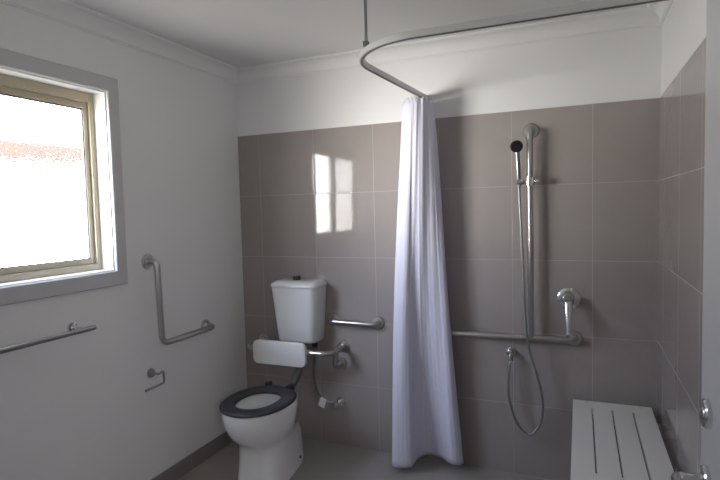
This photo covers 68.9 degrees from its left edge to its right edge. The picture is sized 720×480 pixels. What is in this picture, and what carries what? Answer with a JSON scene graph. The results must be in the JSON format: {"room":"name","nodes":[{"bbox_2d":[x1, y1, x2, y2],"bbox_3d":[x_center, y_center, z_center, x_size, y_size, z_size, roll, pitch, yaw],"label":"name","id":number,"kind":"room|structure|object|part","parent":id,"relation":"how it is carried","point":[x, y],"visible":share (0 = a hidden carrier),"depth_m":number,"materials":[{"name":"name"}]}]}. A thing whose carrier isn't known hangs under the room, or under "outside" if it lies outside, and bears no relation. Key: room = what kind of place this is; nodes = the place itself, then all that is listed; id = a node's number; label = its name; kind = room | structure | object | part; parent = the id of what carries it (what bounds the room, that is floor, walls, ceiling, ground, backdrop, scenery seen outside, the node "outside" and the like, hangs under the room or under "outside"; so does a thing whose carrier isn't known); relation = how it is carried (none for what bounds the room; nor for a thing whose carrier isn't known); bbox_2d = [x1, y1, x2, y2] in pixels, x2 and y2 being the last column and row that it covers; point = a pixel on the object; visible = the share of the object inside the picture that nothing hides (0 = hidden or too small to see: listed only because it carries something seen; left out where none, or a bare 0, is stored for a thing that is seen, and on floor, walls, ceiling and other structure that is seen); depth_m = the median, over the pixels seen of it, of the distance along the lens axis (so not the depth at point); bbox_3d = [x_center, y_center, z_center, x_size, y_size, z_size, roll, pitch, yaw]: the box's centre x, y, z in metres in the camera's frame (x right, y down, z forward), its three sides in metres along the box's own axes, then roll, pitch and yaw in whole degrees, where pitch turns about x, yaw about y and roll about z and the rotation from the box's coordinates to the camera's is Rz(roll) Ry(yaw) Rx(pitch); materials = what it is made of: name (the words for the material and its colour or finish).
{"room":"accessible bathroom","nodes":[
{"label":"accessible bathroom","id":0,"kind":"room"},
{"bbox_2d":[0,2,246,479],"bbox_3d":[-1.357,0.180,2.356,0.120,2.425,2.648,0,4,23],"label":"wall","id":1,"kind":"structure","parent":0,"point":[75,407],"depth_m":2.73,"materials":[{"name":"paint"}]},
{"bbox_2d":[0,322,96,353],"bbox_3d":[-1.391,0.414,2.015,0.082,0.048,0.825,0,4,23],"label":"towel rail","id":2,"kind":"object","parent":1,"relation":"attached to","point":[73,329],"visible":1,"depth_m":2.19,"materials":[{"name":"silver metal"}]},
{"bbox_3d":[-1.286,0.392,2.352,0.015,0.048,0.048,0,4,23],"label":"post","id":3,"kind":"part","parent":2,"relation":"part of","materials":[{"name":"silver metal"}]},
{"bbox_2d":[0,48,127,305],"bbox_3d":[-1.479,-0.244,2.051,0.146,1.007,1.252,0,4,23],"label":"window","id":4,"kind":"structure","parent":1,"relation":"in","point":[62,216],"depth_m":2.37,"materials":[{"name":"white paint"}]},
{"bbox_3d":[-1.428,-0.251,2.292,0.004,0.718,0.520,0,4,23],"label":"glass pane","id":5,"kind":"part","parent":4,"relation":"part of","materials":[{"name":"clear glass"}]},
{"bbox_3d":[-1.425,-0.253,2.291,0.024,0.776,0.570,0,4,23],"label":"sash","id":6,"kind":"part","parent":4,"relation":"part of","materials":[{"name":"beige metal"}]},
{"bbox_3d":[-1.516,-0.245,2.067,0.046,0.852,1.107,0,4,23],"label":"frame","id":7,"kind":"part","parent":4,"relation":"part of","materials":[{"name":"beige metal"}]},
{"bbox_2d":[0,0,238,83],"bbox_3d":[-1.297,-0.990,2.250,0.074,0.080,2.648,0,4,23],"label":"trim","id":8,"kind":"structure","parent":1,"relation":"attached to","point":[66,12],"depth_m":2.58,"materials":[{"name":"white paint"}]},
{"bbox_2d":[145,368,164,391],"bbox_3d":[-1.093,0.727,2.748,0.067,0.090,0.135,0,4,23],"label":"toilet roll holder","id":9,"kind":"object","parent":1,"relation":"attached to","point":[151,372],"visible":1,"depth_m":2.77,"materials":[{"name":"silver metal"}]},
{"bbox_2d":[141,254,214,344],"bbox_3d":[-0.993,0.317,2.965,0.082,0.518,0.518,0,4,23],"label":"grab rail","id":10,"kind":"object","parent":1,"relation":"attached to","point":[147,261],"visible":1,"depth_m":2.76,"materials":[{"name":"silver metal"}]},
{"bbox_2d":[151,432,232,479],"bbox_3d":[-1.270,1.345,2.395,0.009,0.092,2.639,0,4,23],"label":"baseboard","id":11,"kind":"structure","parent":1,"relation":"attached to","point":[197,457],"depth_m":3.10,"materials":[{"name":"beige tile"}]},
{"bbox_2d":[69,0,646,67],"bbox_3d":[-0.196,-1.071,1.790,2.701,0.080,2.860,0,4,23],"label":"ceiling","id":12,"kind":"structure","parent":0,"point":[237,33],"depth_m":2.56,"materials":[{"name":"paint"}]},
{"bbox_2d":[359,0,666,99],"bbox_3d":[0.371,-0.898,2.109,0.742,0.331,1.611,-3,4,-24],"label":"track","id":13,"kind":"object","parent":12,"relation":"hanging from","point":[601,5],"visible":0.88,"depth_m":1.80,"materials":[{"name":"metal"}]},
{"bbox_3d":[0.021,-0.901,2.037,0.012,0.299,0.012,0,4,23],"label":"ceiling rod","id":14,"kind":"part","parent":13,"relation":"part of","materials":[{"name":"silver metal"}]},
{"bbox_2d":[392,95,463,467],"bbox_3d":[0.357,0.245,2.941,0.401,2.063,0.169,-1,3,2],"label":"shower curtain","id":15,"kind":"object","parent":13,"relation":"hanging from","point":[425,413],"visible":1,"depth_m":2.91,"materials":[{"name":"fabric"}]},
{"bbox_2d":[178,439,549,479],"bbox_3d":[-0.133,1.429,1.937,2.701,0.080,2.860,0,4,23],"label":"floor","id":16,"kind":"structure","parent":0,"point":[322,460],"depth_m":3.03,"materials":[{"name":"grey tile"}]},
{"bbox_2d":[219,367,303,479],"bbox_3d":[-0.504,0.997,3.021,0.382,0.674,0.726,0,4,23],"label":"toilet","id":17,"kind":"object","parent":16,"relation":"on","point":[261,420],"visible":0.88,"depth_m":2.83,"materials":[{"name":"white glazed ceramic"},{"name":"charcoal plastic"}]},
{"bbox_3d":[-0.558,0.883,2.892,0.382,0.023,0.460,0,4,23],"label":"seat","id":18,"kind":"part","parent":17,"relation":"part of","materials":[{"name":"grey plastic"}]},
{"bbox_2d":[236,25,661,479],"bbox_3d":[0.363,0.092,3.125,2.701,2.425,0.120,0,4,23],"label":"wall","id":19,"kind":"structure","parent":0,"point":[319,153],"depth_m":2.92,"materials":[{"name":"tile"}]},
{"bbox_2d":[247,333,349,369],"bbox_3d":[-0.419,0.716,3.292,0.668,0.216,0.254,0,4,23],"label":"support rail","id":20,"kind":"object","parent":19,"relation":"attached to","point":[265,351],"visible":1,"depth_m":3.19,"materials":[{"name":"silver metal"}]},
{"bbox_3d":[-0.415,0.673,3.303,0.620,0.032,0.217,0,4,23],"label":"support rail","id":21,"kind":"part","parent":20,"relation":"part of","materials":[{"name":"silver metal"}]},
{"bbox_2d":[271,276,326,347],"bbox_3d":[-0.385,0.449,3.294,0.326,0.445,0.183,0,4,23],"label":"cistern","id":22,"kind":"object","parent":19,"relation":"attached to","point":[299,303],"visible":0.99,"depth_m":3.23,"materials":[{"name":"white ceramic"}]},
{"bbox_3d":[-0.389,0.270,3.284,0.326,0.040,0.183,0,4,23],"label":"lid","id":23,"kind":"part","parent":22,"relation":"part of","materials":[{"name":"white ceramic"}]},
{"bbox_2d":[313,348,344,407],"bbox_3d":[-0.199,0.859,3.301,0.185,0.389,0.086,0,4,23],"label":"valve","id":24,"kind":"object","parent":19,"relation":"attached to","point":[340,400],"visible":0.94,"depth_m":3.30,"materials":[{"name":"silver metal"}]},
{"bbox_2d":[329,313,384,328],"bbox_3d":[-0.038,0.504,3.214,0.372,0.084,0.078,0,4,23],"label":"grab rail","id":25,"kind":"object","parent":19,"relation":"attached to","point":[377,322],"visible":1,"depth_m":3.18,"materials":[{"name":"silver metal"}]},
{"bbox_2d":[237,6,660,83],"bbox_3d":[0.303,-1.072,2.973,2.469,0.080,0.074,0,4,23],"label":"trim","id":26,"kind":"structure","parent":19,"relation":"attached to","point":[637,17],"depth_m":2.86,"materials":[{"name":"white paint"}]},
{"bbox_2d":[505,346,516,360],"bbox_3d":[0.821,0.621,2.868,0.060,0.068,0.067,0,4,23],"label":"outlet","id":27,"kind":"object","parent":19,"relation":"attached to","point":[510,351],"visible":1,"depth_m":2.88,"materials":[{"name":"silver metal"}]},
{"bbox_2d":[451,123,581,345],"bbox_3d":[0.739,-0.025,2.841,0.854,1.182,0.100,0,4,23],"label":"grab rail","id":28,"kind":"object","parent":19,"relation":"attached to","point":[531,130],"visible":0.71,"depth_m":2.76,"materials":[{"name":"silver metal"}]},
{"bbox_2d":[507,140,543,434],"bbox_3d":[0.866,0.266,2.767,0.193,1.574,0.077,0,4,23],"label":"shower","id":29,"kind":"object","parent":28,"relation":"attached to","point":[516,146],"visible":1,"depth_m":2.76,"materials":[{"name":"silver metal"}]},
{"bbox_3d":[0.821,-0.388,2.733,0.040,0.205,0.026,-3,4,-29],"label":"handle","id":30,"kind":"part","parent":29,"relation":"part of","materials":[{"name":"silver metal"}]},
{"bbox_3d":[0.921,-0.306,2.730,0.032,0.034,0.034,0,4,28],"label":"clamp knob","id":31,"kind":"part","parent":28,"relation":"part of","materials":[{"name":"silver metal"}]},
{"bbox_2d":[557,288,579,334],"bbox_3d":[1.078,0.368,2.718,0.116,0.226,0.114,0,4,23],"label":"shower mixer","id":32,"kind":"object","parent":19,"relation":"attached to","point":[568,299],"visible":1,"depth_m":2.70,"materials":[{"name":"silver metal"}]},
{"bbox_3d":[1.068,0.398,2.690,0.042,0.170,0.050,0,4,23],"label":"lever","id":33,"kind":"part","parent":32,"relation":"part of","materials":[{"name":"silver metal"}]},
{"bbox_3d":[1.096,0.310,2.762,0.116,0.116,0.011,0,4,23],"label":"plate","id":34,"kind":"part","parent":32,"relation":"part of","materials":[{"name":"silver metal"}]},
{"bbox_2d":[571,399,673,479],"bbox_3d":[1.127,1.096,2.267,0.391,0.484,0.890,0,4,23],"label":"shower bench","id":35,"kind":"object","parent":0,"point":[625,417],"visible":1,"depth_m":2.21,"materials":[{"name":"white plastic"}]},
{"bbox_2d":[657,0,706,472],"bbox_3d":[1.024,0.179,1.360,0.120,2.425,2.648,0,4,23],"label":"wall","id":36,"kind":"structure","parent":0,"point":[682,99],"depth_m":2.01,"materials":[{"name":"tile"}]},
{"bbox_2d":[647,0,673,24],"bbox_3d":[0.912,-0.991,1.326,0.074,0.080,2.648,0,4,23],"label":"trim","id":37,"kind":"structure","parent":36,"relation":"attached to","point":[661,9],"depth_m":2.42,"materials":[{"name":"white paint"}]},
{"bbox_3d":[-0.640,0.267,0.570,2.581,2.425,0.100,0,4,23],"label":"wall","id":38,"kind":"structure","parent":0,"visible":0},
{"bbox_2d":[671,0,719,479],"bbox_3d":[0.493,0.422,0.630,0.098,2.028,0.837,0,4,21],"label":"door","id":39,"kind":"structure","parent":38,"relation":"in","point":[709,409],"depth_m":0.93,"materials":[{"name":"grey metal"}]},
{"bbox_3d":[0.616,0.440,0.969,0.046,0.054,0.054,0,4,23],"label":"lever handle","id":40,"kind":"part","parent":39,"relation":"part of","materials":[{"name":"silver metal"}]}
]}

